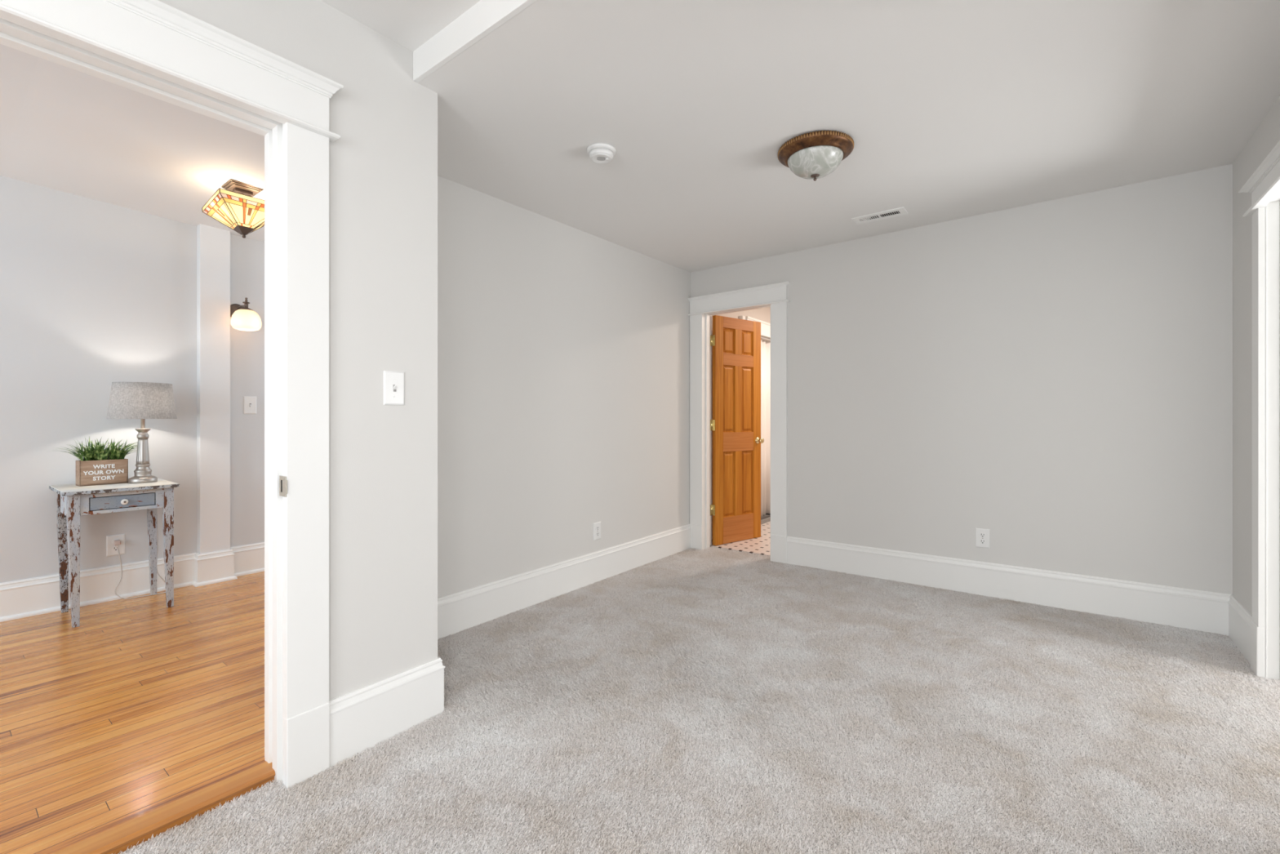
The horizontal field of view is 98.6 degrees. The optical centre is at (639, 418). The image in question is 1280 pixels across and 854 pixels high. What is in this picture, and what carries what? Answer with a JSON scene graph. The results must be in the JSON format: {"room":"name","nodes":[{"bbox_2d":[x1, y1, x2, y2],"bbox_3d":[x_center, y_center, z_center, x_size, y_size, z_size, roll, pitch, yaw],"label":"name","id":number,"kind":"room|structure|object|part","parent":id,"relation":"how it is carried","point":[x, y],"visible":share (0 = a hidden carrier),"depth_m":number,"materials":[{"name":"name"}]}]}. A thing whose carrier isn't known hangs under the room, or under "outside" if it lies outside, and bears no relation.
{"room":"empty bedroom","nodes":[
{"label":"empty bedroom","id":0,"kind":"room"},
{"bbox_2d":[0,175,264,582],"bbox_3d":[-3.356,-0.180,3.013,0.130,2.700,5.390,0,0,37],"label":"wall","id":1,"kind":"structure","parent":0,"point":[95,295],"depth_m":3.19,"materials":[{"name":"white paint"}]},
{"bbox_2d":[106,533,124,556],"bbox_3d":[-3.091,0.749,3.245,0.009,0.120,0.080,0,0,37],"label":"electrical outlet","id":2,"kind":"object","parent":1,"relation":"attached to","point":[111,549],"visible":1,"depth_m":3.24,"materials":[{"name":"white plastic"}]},
{"bbox_2d":[111,546,119,551],"bbox_3d":[-3.089,0.768,3.243,0.002,0.027,0.034,0,0,37],"label":"receptacle","id":3,"kind":"object","parent":2,"relation":"attached to","point":[113,548],"depth_m":3.24,"materials":[{"name":"white plastic"}]},
{"bbox_2d":[0,542,264,622],"bbox_3d":[-3.238,0.972,2.980,0.097,0.210,5.200,0,0,37],"label":"baseboard","id":4,"kind":"structure","parent":1,"relation":"attached to","point":[21,598],"depth_m":3.27,"materials":[{"name":"white wood"}]},
{"bbox_2d":[196,223,230,554],"bbox_3d":[-2.785,-0.085,3.597,0.067,2.350,0.162,0,0,37],"label":"trim","id":5,"kind":"structure","parent":1,"relation":"attached to","point":[213,244],"depth_m":3.56,"materials":[{"name":"white paint"}]},
{"bbox_2d":[230,297,262,331],"bbox_3d":[-2.631,-0.689,3.661,0.234,0.218,0.168,0,0,37],"label":"wall sconce","id":6,"kind":"object","parent":1,"relation":"attached to","point":[242,317],"visible":1,"depth_m":3.60,"materials":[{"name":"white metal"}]},
{"bbox_3d":[-2.719,-0.720,3.716,0.028,0.104,0.104,0,0,37],"label":"plate","id":7,"kind":"part","parent":6,"relation":"part of","materials":[{"name":"brown metal"}]},
{"bbox_3d":[-2.605,-0.647,3.641,0.168,0.134,0.168,0,0,37],"label":"lamp shade","id":8,"kind":"part","parent":6,"relation":"part of","materials":[{"name":"white glass"}]},
{"bbox_2d":[243,395,256,413],"bbox_3d":[-2.676,-0.090,3.781,0.016,0.120,0.076,0,0,37],"label":"light switch","id":9,"kind":"object","parent":1,"relation":"attached to","point":[249,402],"visible":1,"depth_m":3.78,"materials":[{"name":"white plastic"}]},
{"bbox_2d":[158,0,437,700],"bbox_3d":[-2.095,-0.157,0.886,0.742,2.716,3.462,0,0,37],"label":"wall","id":10,"kind":"structure","parent":0,"point":[383,164],"depth_m":1.85,"materials":[{"name":"white paint"}]},
{"bbox_2d":[53,760,275,853],"bbox_3d":[-1.550,1.087,1.129,0.076,0.047,1.410,0,0,37],"label":"trim","id":11,"kind":"structure","parent":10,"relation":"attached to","point":[128,833],"depth_m":1.49,"materials":[{"name":"brown wood"}]},
{"bbox_2d":[0,0,343,788],"bbox_3d":[-1.525,0.036,1.107,0.203,2.153,1.700,0,0,37],"label":"trim","id":12,"kind":"structure","parent":10,"relation":"attached to","point":[156,49],"depth_m":1.65,"materials":[{"name":"white wood"}]},
{"bbox_3d":[-1.598,0.038,1.162,0.020,2.101,1.645,0,0,37],"label":"casing","id":13,"kind":"part","parent":12,"relation":"part of","materials":[{"name":"white wood"}]},
{"bbox_3d":[-1.463,-1.015,1.060,0.049,0.051,1.700,0,0,37],"label":"crown","id":14,"kind":"part","parent":12,"relation":"part of","materials":[{"name":"white wood"}]},
{"bbox_3d":[-1.058,0.202,1.632,0.052,0.060,0.004,0,0,37],"label":"strike plate","id":15,"kind":"part","parent":12,"relation":"part of","materials":[{"name":"silver metal"}]},
{"bbox_3d":[-1.012,0.001,1.674,0.020,1.774,0.119,0,0,37],"label":"casing","id":16,"kind":"part","parent":12,"relation":"part of","materials":[{"name":"white wood"}]},
{"bbox_2d":[383,370,404,404],"bbox_3d":[-0.844,-0.103,1.897,0.016,0.117,0.075,0,0,37],"label":"light switch","id":17,"kind":"object","parent":10,"relation":"attached to","point":[393,381],"visible":1,"depth_m":1.90,"materials":[{"name":"white plastic"}]},
{"bbox_2d":[328,524,691,766],"bbox_3d":[-0.281,0.985,3.135,0.631,0.221,3.090,0,0,37],"label":"baseboard","id":18,"kind":"structure","parent":10,"relation":"attached to","point":[362,717],"depth_m":2.78,"materials":[{"name":"white wood"}]},
{"bbox_2d":[320,0,480,51],"bbox_3d":[-0.125,-1.416,-0.702,4.545,0.264,3.433,0,0,37],"label":"ceiling","id":19,"kind":"structure","parent":0,"point":[410,24],"depth_m":1.78,"materials":[{"name":"white paint"}]},
{"bbox_2d":[437,175,690,597],"bbox_3d":[-0.453,-0.169,3.537,0.130,2.706,2.744,0,0,37],"label":"wall","id":20,"kind":"structure","parent":0,"point":[563,350],"depth_m":3.29,"materials":[{"name":"white paint"}]},
{"bbox_2d":[593,521,600,540],"bbox_3d":[-0.282,0.748,3.645,0.009,0.114,0.073,0,0,37],"label":"electrical outlet","id":21,"kind":"object","parent":20,"relation":"attached to","point":[597,526],"visible":1,"depth_m":3.64,"materials":[{"name":"white plastic"}]},
{"bbox_2d":[0,0,1279,272],"bbox_3d":[-0.982,-1.372,1.802,5.450,0.356,6.370,0,0,37],"label":"ceiling","id":22,"kind":"structure","parent":0,"point":[950,109],"depth_m":2.24,"materials":[{"name":"white paint"}]},
{"bbox_2d":[201,178,264,238],"bbox_3d":[-2.140,-1.105,2.965,0.285,0.279,0.284,0,0,37],"label":"ceiling light","id":23,"kind":"object","parent":22,"relation":"attached to","point":[235,206],"visible":0.88,"depth_m":2.90,"materials":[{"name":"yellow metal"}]},
{"bbox_3d":[-2.194,-1.084,2.895,0.281,0.146,0.104,0,0,37],"label":"glass panel","id":24,"kind":"part","parent":23,"relation":"part of","materials":[{"name":"yellow glass"}]},
{"bbox_3d":[-2.065,-1.088,2.907,0.091,0.138,0.280,0,0,37],"label":"glass panel","id":25,"kind":"part","parent":23,"relation":"part of","materials":[{"name":"yellow glass"}]},
{"bbox_3d":[-2.139,-1.121,2.964,0.044,0.207,0.108,0,0,37],"label":"stem","id":26,"kind":"part","parent":23,"relation":"part of","materials":[{"name":"brown metal"}]},
{"bbox_2d":[413,0,537,83],"bbox_3d":[0.958,-1.283,0.619,4.431,0.167,0.019,0,0,37],"label":"trim","id":27,"kind":"structure","parent":22,"relation":"attached to","point":[485,16],"depth_m":1.78,"materials":[{"name":"white wood"}]},
{"bbox_2d":[586,142,616,164],"bbox_3d":[-0.174,-1.184,2.477,0.132,0.046,0.132,0,0,37],"label":"smoke detector","id":28,"kind":"object","parent":22,"relation":"attached to","point":[598,153],"visible":1,"depth_m":2.44,"materials":[{"name":"white plastic"}]},
{"bbox_2d":[777,130,853,181],"bbox_3d":[0.789,-1.143,2.481,0.329,0.147,0.328,0,0,37],"label":"ceiling light","id":29,"kind":"object","parent":22,"relation":"attached to","point":[815,155],"visible":1,"depth_m":2.40,"materials":[{"name":"white glass"}]},
{"bbox_3d":[0.789,-1.133,2.481,0.242,0.081,0.242,0,0,37],"label":"lamp shade","id":30,"kind":"part","parent":29,"relation":"part of","materials":[{"name":"white glass"}]},
{"bbox_2d":[851,206,908,224],"bbox_3d":[1.446,-1.220,3.324,0.296,0.008,0.126,0,0,37],"label":"ceiling vent","id":31,"kind":"object","parent":22,"relation":"in","point":[899,211],"visible":1,"depth_m":3.31,"materials":[{"name":"white metal"}]},
{"bbox_2d":[0,520,1279,853],"bbox_3d":[0.451,1.138,2.236,7.200,0.187,8.700,0,0,37],"label":"floor","id":32,"kind":"structure","parent":0,"point":[122,715],"depth_m":1.95,"materials":[{"name":"brown wood"}]},
{"bbox_2d":[48,478,179,627],"bbox_3d":[-2.910,0.716,3.051,0.462,0.698,0.458,0,0,37],"label":"console table","id":33,"kind":"object","parent":32,"relation":"on","point":[73,501],"visible":0.99,"depth_m":2.99,"materials":[{"name":"white paint"}]},
{"bbox_3d":[-3.161,0.727,3.014,0.043,0.677,0.042,0,0,37],"label":"leg","id":34,"kind":"part","parent":33,"relation":"part of","materials":[{"name":"paint"}]},
{"bbox_3d":[-2.881,0.727,2.798,0.046,0.677,0.044,0,0,37],"label":"leg","id":35,"kind":"part","parent":33,"relation":"part of","materials":[{"name":"white paint"}]},
{"bbox_2d":[60,435,137,486],"bbox_3d":[-2.988,0.232,3.052,0.276,0.270,0.414,0,0,37],"label":"planter box","id":36,"kind":"object","parent":33,"relation":"on","point":[100,466],"visible":1,"depth_m":3.03,"materials":[{"name":"brown wood"}]},
{"bbox_3d":[-2.875,0.445,3.028,0.298,0.063,0.255,0,0,37],"label":"drawer","id":37,"kind":"part","parent":33,"relation":"part of","materials":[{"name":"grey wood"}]},
{"bbox_3d":[-2.748,0.446,2.933,0.021,0.031,0.031,0,0,37],"label":"knob","id":38,"kind":"part","parent":33,"relation":"part of","materials":[{"name":"white ceramic"}]},
{"bbox_2d":[106,382,177,599],"bbox_3d":[-2.883,0.433,3.191,0.300,1.266,0.399,0,0,-43],"label":"table lamp","id":39,"kind":"object","parent":33,"relation":"on","point":[142,401],"visible":0.98,"depth_m":3.09,"materials":[{"name":"silver metal"}]},
{"bbox_3d":[-2.979,0.712,3.301,0.188,0.708,0.187,0,0,-4],"label":"cord","id":40,"kind":"part","parent":39,"relation":"part of","materials":[{"name":"grey plastic"}]},
{"bbox_3d":[-2.850,-0.098,3.155,0.300,0.204,0.300,0,0,37],"label":"lamp shade","id":41,"kind":"part","parent":39,"relation":"part of","materials":[{"name":"grey fabric"}]},
{"bbox_3d":[-2.935,0.727,3.311,0.045,0.677,0.043,0,0,37],"label":"leg","id":42,"kind":"part","parent":33,"relation":"part of","materials":[{"name":"white paint"}]},
{"bbox_3d":[-2.655,0.727,3.099,0.051,0.677,0.047,0,0,37],"label":"leg","id":43,"kind":"part","parent":33,"relation":"part of","materials":[{"name":"white paint"}]},
{"bbox_2d":[111,546,1279,853],"bbox_3d":[0.644,1.076,1.554,4.017,0.052,4.777,0,0,37],"label":"carpet","id":44,"kind":"structure","parent":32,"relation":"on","point":[811,586],"depth_m":1.88,"materials":[{"name":"grey carpet"}]},
{"bbox_2d":[711,306,770,539],"bbox_3d":[1.482,-0.080,5.354,2.350,2.500,2.294,0,0,37],"label":"wall","id":45,"kind":"structure","parent":0,"point":[763,314],"depth_m":5.32,"materials":[{"name":"grey paint"}]},
{"bbox_2d":[738,315,770,338],"bbox_3d":[1.411,0.050,5.782,0.058,2.040,1.500,0,0,37],"label":"trim","id":46,"kind":"structure","parent":45,"relation":"attached to","point":[765,326],"depth_m":5.53,"materials":[{"name":"white wood"}]},
{"bbox_2d":[760,513,770,524],"bbox_3d":[1.408,1.044,5.847,0.134,0.052,1.400,0,0,37],"label":"trim","id":47,"kind":"structure","parent":45,"relation":"attached to","point":[767,519],"depth_m":5.59,"materials":[{"name":"white wood"}]},
{"bbox_2d":[760,514,770,519],"bbox_3d":[1.437,1.013,5.825,0.025,0.010,1.400,0,0,37],"label":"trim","id":48,"kind":"structure","parent":45,"relation":"attached to","point":[767,516],"depth_m":5.61,"materials":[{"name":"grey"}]},
{"bbox_2d":[690,164,1232,594],"bbox_3d":[1.693,-0.194,3.673,3.373,2.724,0.119,0,0,37],"label":"wall","id":49,"kind":"structure","parent":0,"point":[1054,378],"depth_m":3.19,"materials":[{"name":"white paint"}]},
{"bbox_2d":[710,315,764,545],"bbox_3d":[0.828,0.101,4.745,0.604,1.915,0.155,0,0,-37],"label":"door","id":50,"kind":"structure","parent":49,"relation":"in","point":[735,423],"depth_m":4.72,"materials":[{"name":"brown wood"}]},
{"bbox_3d":[0.748,-0.655,4.685,0.146,0.217,0.033,0,0,-37],"label":"panel","id":51,"kind":"part","parent":50,"relation":"part of","materials":[{"name":"brown wood"}]},
{"bbox_3d":[0.748,-0.163,4.685,0.146,0.570,0.033,0,0,-37],"label":"panel","id":52,"kind":"part","parent":50,"relation":"part of","materials":[{"name":"brown wood"}]},
{"bbox_3d":[0.748,0.560,4.685,0.146,0.553,0.033,0,0,-37],"label":"panel","id":53,"kind":"part","parent":50,"relation":"part of","materials":[{"name":"brown wood"}]},
{"bbox_3d":[0.932,-0.655,4.823,0.146,0.217,0.033,0,0,-37],"label":"panel","id":54,"kind":"part","parent":50,"relation":"part of","materials":[{"name":"brown wood"}]},
{"bbox_3d":[0.932,-0.163,4.823,0.146,0.570,0.033,0,0,-37],"label":"panel","id":55,"kind":"part","parent":50,"relation":"part of","materials":[{"name":"brown wood"}]},
{"bbox_3d":[0.932,0.560,4.823,0.146,0.553,0.033,0,0,-37],"label":"panel","id":56,"kind":"part","parent":50,"relation":"part of","materials":[{"name":"brown wood"}]},
{"bbox_3d":[1.062,0.197,4.861,0.058,0.058,0.060,0,0,-37],"label":"knob","id":57,"kind":"part","parent":50,"relation":"part of","materials":[{"name":"gold metal"}]},
{"bbox_2d":[688,281,790,563],"bbox_3d":[0.783,0.045,4.351,0.883,2.086,0.179,0,0,37],"label":"trim","id":58,"kind":"structure","parent":49,"relation":"attached to","point":[702,308],"depth_m":4.36,"materials":[{"name":"white wood"}]},
{"bbox_3d":[0.464,0.006,4.526,0.117,1.734,0.020,0,0,37],"label":"casing","id":59,"kind":"part","parent":58,"relation":"part of","materials":[{"name":"white wood"}]},
{"bbox_3d":[0.742,-0.981,4.298,0.883,0.034,0.044,0,0,37],"label":"crown","id":60,"kind":"part","parent":58,"relation":"part of","materials":[{"name":"white wood"}]},
{"bbox_3d":[1.033,0.001,4.091,0.122,1.736,0.020,0,0,37],"label":"casing","id":61,"kind":"part","parent":58,"relation":"part of","materials":[{"name":"white wood"}]},
{"bbox_2d":[975,528,990,548],"bbox_3d":[2.062,0.722,3.311,0.073,0.114,0.009,0,0,37],"label":"electrical outlet","id":62,"kind":"object","parent":49,"relation":"attached to","point":[982,535],"visible":1,"depth_m":3.31,"materials":[{"name":"white plastic"}]},
{"bbox_2d":[979,532,986,537],"bbox_3d":[2.060,0.703,3.309,0.034,0.027,0.002,0,0,37],"label":"receptacle","id":63,"kind":"object","parent":62,"relation":"attached to","point":[981,534],"depth_m":3.31,"materials":[{"name":"white plastic"}]},
{"bbox_2d":[979,538,986,543],"bbox_3d":[2.060,0.742,3.309,0.034,0.027,0.002,0,0,37],"label":"receptacle","id":64,"kind":"object","parent":62,"relation":"attached to","point":[981,540],"depth_m":3.31,"materials":[{"name":"white plastic"}]},
{"bbox_2d":[786,536,1252,663],"bbox_3d":[1.852,0.968,3.194,2.268,0.217,0.449,0,0,37],"label":"baseboard","id":65,"kind":"structure","parent":49,"relation":"attached to","point":[1220,613],"depth_m":3.12,"materials":[{"name":"white wood"}]},
{"bbox_2d":[1232,95,1279,614],"bbox_3d":[1.066,-0.182,0.184,0.140,2.746,6.187,0,0,37],"label":"wall","id":66,"kind":"structure","parent":0,"point":[1266,136],"depth_m":2.53,"materials":[{"name":"white paint"}]},
{"bbox_2d":[1238,140,1279,679],"bbox_3d":[2.253,0.053,1.764,0.214,2.065,1.406,0,0,37],"label":"trim","id":67,"kind":"structure","parent":66,"relation":"attached to","point":[1264,184],"depth_m":2.25,"materials":[{"name":"white"}]},
{"bbox_3d":[2.581,-0.008,2.296,0.020,1.739,0.093,0,0,37],"label":"casing","id":68,"kind":"part","parent":67,"relation":"part of","materials":[{"name":"white wood"}]},
{"bbox_3d":[2.189,-0.965,1.812,0.054,0.029,1.406,0,0,37],"label":"crown","id":69,"kind":"part","parent":67,"relation":"part of","materials":[{"name":"white wood"}]},
{"bbox_3d":[1.431,-0.814,5.830,0.014,0.014,1.400,0,0,37],"label":"curtain rod","id":70,"kind":"object","parent":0,"visible":0},
{"bbox_2d":[760,338,770,516],"bbox_3d":[1.391,0.093,5.854,0.071,1.818,1.330,0,0,37],"label":"shower curtain","id":71,"kind":"object","parent":70,"relation":"hanging from","point":[765,345],"visible":0.16,"depth_m":5.76,"materials":[{"name":"white fabric"}]}
]}

